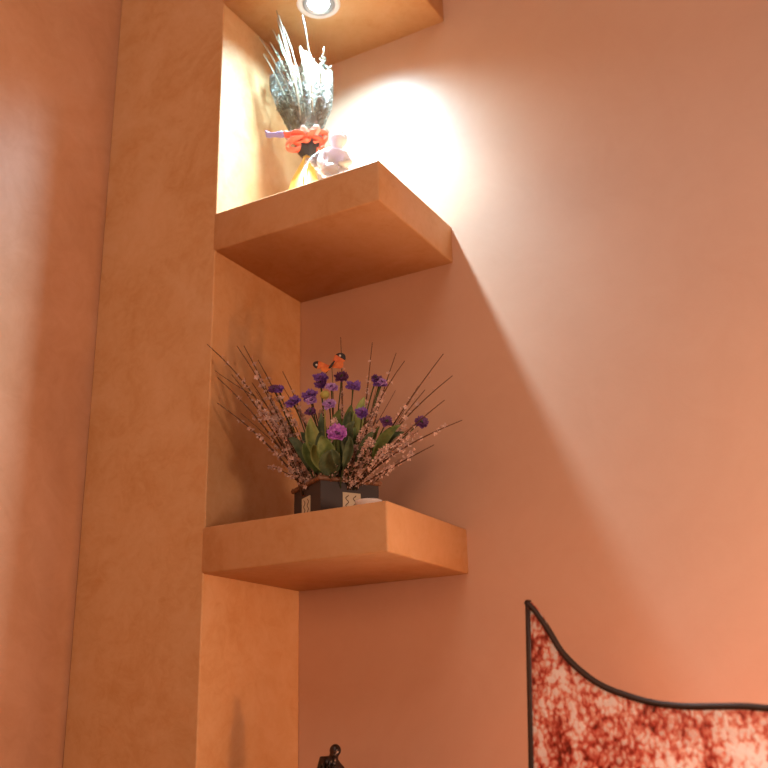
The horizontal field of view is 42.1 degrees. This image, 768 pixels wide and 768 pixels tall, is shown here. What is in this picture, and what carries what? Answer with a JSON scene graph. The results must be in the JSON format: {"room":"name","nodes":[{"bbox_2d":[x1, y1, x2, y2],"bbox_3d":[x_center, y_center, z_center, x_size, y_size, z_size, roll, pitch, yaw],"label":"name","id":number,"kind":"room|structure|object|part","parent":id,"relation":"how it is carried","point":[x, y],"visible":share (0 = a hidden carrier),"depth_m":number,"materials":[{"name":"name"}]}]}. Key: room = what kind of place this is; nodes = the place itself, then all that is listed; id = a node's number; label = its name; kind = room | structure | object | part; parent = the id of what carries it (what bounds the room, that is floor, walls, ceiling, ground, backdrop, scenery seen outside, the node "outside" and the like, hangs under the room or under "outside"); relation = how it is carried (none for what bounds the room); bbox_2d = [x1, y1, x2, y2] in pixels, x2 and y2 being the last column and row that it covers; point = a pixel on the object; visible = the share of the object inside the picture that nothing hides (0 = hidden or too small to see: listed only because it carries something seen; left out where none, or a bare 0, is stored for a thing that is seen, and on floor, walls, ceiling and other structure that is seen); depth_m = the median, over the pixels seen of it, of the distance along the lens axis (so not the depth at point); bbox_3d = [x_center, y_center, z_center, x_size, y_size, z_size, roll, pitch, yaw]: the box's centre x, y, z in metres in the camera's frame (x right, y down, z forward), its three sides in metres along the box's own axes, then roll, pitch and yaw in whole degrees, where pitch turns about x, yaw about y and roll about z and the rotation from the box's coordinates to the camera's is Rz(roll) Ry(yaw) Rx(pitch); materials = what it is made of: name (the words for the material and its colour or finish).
{"room":"bedroom","nodes":[
{"label":"bedroom","id":0,"kind":"room"},
{"bbox_2d":[0,0,121,767],"bbox_3d":[-1.469,-0.299,0.861,0.120,4.300,4.041,-12,-22,27],"label":"wall","id":1,"kind":"structure","parent":0,"point":[59,58],"depth_m":2.09,"materials":[{"name":"orange paint"}]},
{"bbox_2d":[63,0,301,767],"bbox_3d":[-0.411,0.139,2.191,0.330,4.300,0.321,-12,-22,27],"label":"pillar","id":2,"kind":"structure","parent":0,"point":[174,664],"depth_m":2.07,"materials":[{"name":"orange paint"}]},
{"bbox_2d":[298,0,767,767],"bbox_3d":[1.261,-0.128,1.541,3.930,4.300,0.120,-12,-22,27],"label":"wall","id":3,"kind":"structure","parent":0,"point":[597,170],"depth_m":1.98,"materials":[{"name":"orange paint"}]},
{"bbox_2d":[213,161,452,302],"bbox_3d":[-0.106,-0.315,2.158,0.404,0.089,0.321,-12,-22,27],"label":"wall shelf","id":4,"kind":"object","parent":3,"relation":"attached to","point":[360,226],"visible":1,"depth_m":2.08,"materials":[{"name":"orange paint"}]},
{"bbox_2d":[259,10,333,189],"bbox_3d":[-0.203,-0.596,2.277,0.171,0.524,0.169,-8,-20,18],"label":"bouquet","id":5,"kind":"object","parent":4,"relation":"on","point":[305,135],"visible":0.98,"depth_m":2.29,"materials":[{"name":"white plant"}]},
{"bbox_3d":[-0.230,-0.674,2.316,0.095,0.299,0.082,-12,-22,27],"label":"grass stem","id":6,"kind":"part","parent":5,"relation":"part of","materials":[{"name":"white plant"}]},
{"bbox_3d":[-0.230,-0.653,2.326,0.106,0.266,0.006,2,-19,-9],"label":"grass stem","id":7,"kind":"part","parent":5,"relation":"part of","materials":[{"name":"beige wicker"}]},
{"bbox_3d":[-0.215,-0.681,2.307,0.056,0.306,0.076,-12,-22,27],"label":"grass stem","id":8,"kind":"part","parent":5,"relation":"part of","materials":[{"name":"white plant"}]},
{"bbox_3d":[-0.215,-0.666,2.312,0.103,0.281,0.007,5,-20,-18],"label":"grass stem","id":9,"kind":"part","parent":5,"relation":"part of","materials":[{"name":"white plant"}]},
{"bbox_3d":[-0.209,-0.671,2.304,0.090,0.286,0.005,15,-25,-39],"label":"grass stem","id":10,"kind":"part","parent":5,"relation":"part of","materials":[{"name":"white plant"}]},
{"bbox_3d":[-0.210,-0.688,2.300,0.022,0.314,0.108,-12,-22,27],"label":"grass stem","id":11,"kind":"part","parent":5,"relation":"part of","materials":[{"name":"white plant"}]},
{"bbox_3d":[-0.207,-0.685,2.281,0.006,0.297,0.120,-11,-21,25],"label":"grass stem","id":12,"kind":"part","parent":5,"relation":"part of","materials":[{"name":"white plant"}]},
{"bbox_3d":[-0.209,-0.696,2.292,0.022,0.325,0.111,-12,-22,27],"label":"grass stem","id":13,"kind":"part","parent":5,"relation":"part of","materials":[{"name":"white plant"}]},
{"bbox_3d":[-0.199,-0.680,2.288,0.013,0.291,0.085,-16,-24,35],"label":"grass stem","id":14,"kind":"part","parent":5,"relation":"part of","materials":[{"name":"white plant"}]},
{"bbox_3d":[-0.179,-0.658,2.297,0.022,0.254,0.065,-12,-22,27],"label":"grass stem","id":15,"kind":"part","parent":5,"relation":"part of","materials":[{"name":"white plant"}]},
{"bbox_3d":[-0.177,-0.649,2.286,0.046,0.230,0.063,-12,-22,27],"label":"grass stem","id":16,"kind":"part","parent":5,"relation":"part of","materials":[{"name":"white plant"}]},
{"bbox_3d":[-0.170,-0.681,2.271,0.014,0.281,0.129,-3,-19,3],"label":"grass stem","id":17,"kind":"part","parent":5,"relation":"part of","materials":[{"name":"white plant"}]},
{"bbox_3d":[-0.174,-0.649,2.282,0.009,0.226,0.069,2,-20,-10],"label":"grass stem","id":18,"kind":"part","parent":5,"relation":"part of","materials":[{"name":"white plant"}]},
{"bbox_3d":[-0.159,-0.650,2.279,0.081,0.226,0.043,-12,-22,27],"label":"grass stem","id":19,"kind":"part","parent":5,"relation":"part of","materials":[{"name":"white plant"}]},
{"bbox_2d":[309,130,352,177],"bbox_3d":[-0.105,-0.462,2.065,0.104,0.127,0.076,-12,-22,27],"label":"angel figurine","id":20,"kind":"object","parent":4,"relation":"on","point":[333,160],"visible":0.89,"depth_m":2.05,"materials":[{"name":"white ceramic"}]},
{"bbox_2d":[223,0,443,73],"bbox_3d":[-0.117,-0.916,2.366,0.412,0.089,0.321,-12,-22,27],"label":"wall shelf","id":21,"kind":"object","parent":3,"relation":"attached to","point":[358,27],"visible":0.93,"depth_m":2.39,"materials":[{"name":"orange paint"}]},
{"bbox_2d":[297,0,339,18],"bbox_3d":[-0.152,-0.882,2.320,0.101,0.006,0.101,-12,-22,27],"label":"recessed light","id":22,"kind":"object","parent":21,"relation":"attached to","point":[317,9],"visible":1,"depth_m":2.33,"materials":[{"name":"white metal"}]},
{"bbox_2d":[202,501,467,590],"bbox_3d":[-0.090,0.323,1.935,0.404,0.089,0.321,-12,-22,27],"label":"wall shelf","id":23,"kind":"object","parent":3,"relation":"attached to","point":[381,541],"visible":1,"depth_m":1.83,"materials":[{"name":"orange paint"}]},
{"bbox_2d":[207,337,461,513],"bbox_3d":[-0.063,0.069,1.950,0.514,0.399,0.262,-10,-21,24],"label":"flower arrangement","id":24,"kind":"object","parent":23,"relation":"on","point":[337,452],"visible":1,"depth_m":1.92,"materials":[{"name":"purple plant"}]},
{"bbox_3d":[-0.222,0.009,2.006,0.026,0.024,0.020,-12,-22,27],"label":"flower","id":25,"kind":"part","parent":24,"relation":"part of","materials":[{"name":"purple plant"}]},
{"bbox_3d":[-0.212,0.009,2.001,0.024,0.023,0.019,-12,-22,27],"label":"flower","id":26,"kind":"part","parent":24,"relation":"part of","materials":[{"name":"purple plant"}]},
{"bbox_3d":[-0.168,0.114,1.973,0.084,0.214,0.004,1,-19,-8],"label":"flower stem","id":27,"kind":"part","parent":24,"relation":"part of","materials":[{"name":"green"}]},
{"bbox_3d":[-0.179,0.033,1.960,0.035,0.032,0.024,-12,-22,27],"label":"flower","id":28,"kind":"part","parent":24,"relation":"part of","materials":[{"name":"purple plant"}]},
{"bbox_3d":[-0.176,0.118,1.985,0.090,0.216,0.006,4,-20,-15],"label":"flower stem","id":29,"kind":"part","parent":24,"relation":"part of","materials":[{"name":"green"}]},
{"bbox_3d":[-0.153,0.127,1.954,0.066,0.177,0.007,17,-26,-42],"label":"flower stem","id":30,"kind":"part","parent":24,"relation":"part of","materials":[{"name":"green plant"}]},
{"bbox_3d":[-0.146,0.020,1.955,0.034,0.032,0.024,-12,-22,27],"label":"flower","id":31,"kind":"part","parent":24,"relation":"part of","materials":[{"name":"purple plant"}]},
{"bbox_3d":[-0.144,0.053,1.931,0.024,0.022,0.021,-12,-22,27],"label":"flower","id":32,"kind":"part","parent":24,"relation":"part of","materials":[{"name":"purple plant"}]},
{"bbox_3d":[-0.142,0.032,1.945,0.026,0.020,0.021,-12,-22,27],"label":"flower","id":33,"kind":"part","parent":24,"relation":"part of","materials":[{"name":"purple plant"}]},
{"bbox_3d":[-0.125,0.000,1.988,0.028,0.024,0.021,-12,-22,27],"label":"flower","id":34,"kind":"part","parent":24,"relation":"part of","materials":[{"name":"purple plant"}]},
{"bbox_3d":[-0.128,-0.014,1.995,0.030,0.025,0.025,-12,-22,27],"label":"flower","id":35,"kind":"part","parent":24,"relation":"part of","materials":[{"name":"purple plant"}]},
{"bbox_3d":[-0.106,0.039,1.927,0.026,0.029,0.025,-12,-22,27],"label":"flower","id":36,"kind":"part","parent":24,"relation":"part of","materials":[{"name":"purple plant"}]},
{"bbox_3d":[-0.102,0.006,1.943,0.028,0.024,0.026,-12,-22,27],"label":"flower","id":37,"kind":"part","parent":24,"relation":"part of","materials":[{"name":"purple plant"}]},
{"bbox_3d":[-0.094,0.242,1.952,0.124,0.076,0.124,9,-22,-27],"label":"planter","id":38,"kind":"part","parent":24,"relation":"part of","materials":[{"name":"black ceramic"}]},
{"bbox_3d":[-0.086,0.088,1.849,0.038,0.038,0.034,-12,-22,27],"label":"flower","id":39,"kind":"part","parent":24,"relation":"part of","materials":[{"name":"purple plant"}]},
{"bbox_3d":[-0.092,0.102,1.963,0.005,0.227,0.046,10,-22,-30],"label":"flower stem","id":40,"kind":"part","parent":24,"relation":"part of","materials":[{"name":"green"}]},
{"bbox_3d":[-0.084,-0.015,1.980,0.027,0.030,0.028,-12,-22,27],"label":"flower","id":41,"kind":"part","parent":24,"relation":"part of","materials":[{"name":"purple plant"}]},
{"bbox_3d":[-0.062,0.003,1.935,0.029,0.027,0.031,-12,-22,27],"label":"flower","id":42,"kind":"part","parent":24,"relation":"part of","materials":[{"name":"purple plant"}]},
{"bbox_3d":[-0.043,0.054,1.883,0.024,0.029,0.023,-12,-22,27],"label":"flower","id":43,"kind":"part","parent":24,"relation":"part of","materials":[{"name":"purple plant"}]},
{"bbox_3d":[-0.032,0.101,1.927,0.079,0.203,0.016,-12,-22,27],"label":"flower stem","id":44,"kind":"part","parent":24,"relation":"part of","materials":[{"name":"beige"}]},
{"bbox_3d":[-0.037,0.101,1.944,0.006,0.214,0.076,14,-24,-37],"label":"flower stem","id":45,"kind":"part","parent":24,"relation":"part of","materials":[{"name":"green"}]},
{"bbox_3d":[-0.015,-0.012,1.952,0.021,0.020,0.019,-12,-22,27],"label":"flower","id":46,"kind":"part","parent":24,"relation":"part of","materials":[{"name":"purple plant"}]},
{"bbox_3d":[-0.007,-0.003,1.945,0.029,0.025,0.031,-12,-22,27],"label":"flower","id":47,"kind":"part","parent":24,"relation":"part of","materials":[{"name":"purple plant"}]},
{"bbox_3d":[-0.004,-0.005,1.937,0.018,0.018,0.019,-12,-22,27],"label":"flower","id":48,"kind":"part","parent":24,"relation":"part of","materials":[{"name":"purple plant"}]},
{"bbox_3d":[0.004,0.069,1.851,0.023,0.026,0.023,-12,-22,27],"label":"flower","id":49,"kind":"part","parent":24,"relation":"part of","materials":[{"name":"purple plant"}]},
{"bbox_3d":[0.000,0.140,1.879,0.198,0.098,0.008,-19,-26,41],"label":"flower stem","id":50,"kind":"part","parent":24,"relation":"part of","materials":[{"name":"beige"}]},
{"bbox_3d":[0.068,0.069,1.825,0.024,0.028,0.025,-12,-22,27],"label":"flower","id":51,"kind":"part","parent":24,"relation":"part of","materials":[{"name":"purple plant"}]},
{"bbox_2d":[355,498,381,504],"bbox_3d":[-0.028,0.218,1.796,0.050,0.015,0.050,-12,-22,27],"label":"dish","id":52,"kind":"object","parent":23,"relation":"on","point":[363,500],"visible":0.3,"depth_m":1.78,"materials":[{"name":"white ceramic"}]},
{"bbox_3d":[-0.075,0.961,1.713,0.404,0.089,0.321,-12,-22,27],"label":"wall shelf","id":53,"kind":"object","parent":3,"relation":"attached to","visible":0},
{"bbox_2d":[317,744,344,767],"bbox_3d":[-0.097,0.768,1.718,0.092,0.280,0.130,-12,-22,27],"label":"bronze figurine","id":54,"kind":"object","parent":53,"relation":"on","point":[330,761],"visible":1,"depth_m":1.76,"materials":[{"name":"brown metal"}]},
{"bbox_3d":[0.288,1.419,-0.770,4.050,0.100,4.041,-12,-22,27],"label":"floor","id":55,"kind":"structure","parent":0,"visible":0},
{"bbox_2d":[524,599,767,767],"bbox_3d":[0.602,1.080,1.071,1.027,1.740,0.321,-12,-22,27],"label":"headboard","id":56,"kind":"object","parent":55,"relation":"on","point":[575,719],"visible":1,"depth_m":1.43,"materials":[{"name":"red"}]}
]}

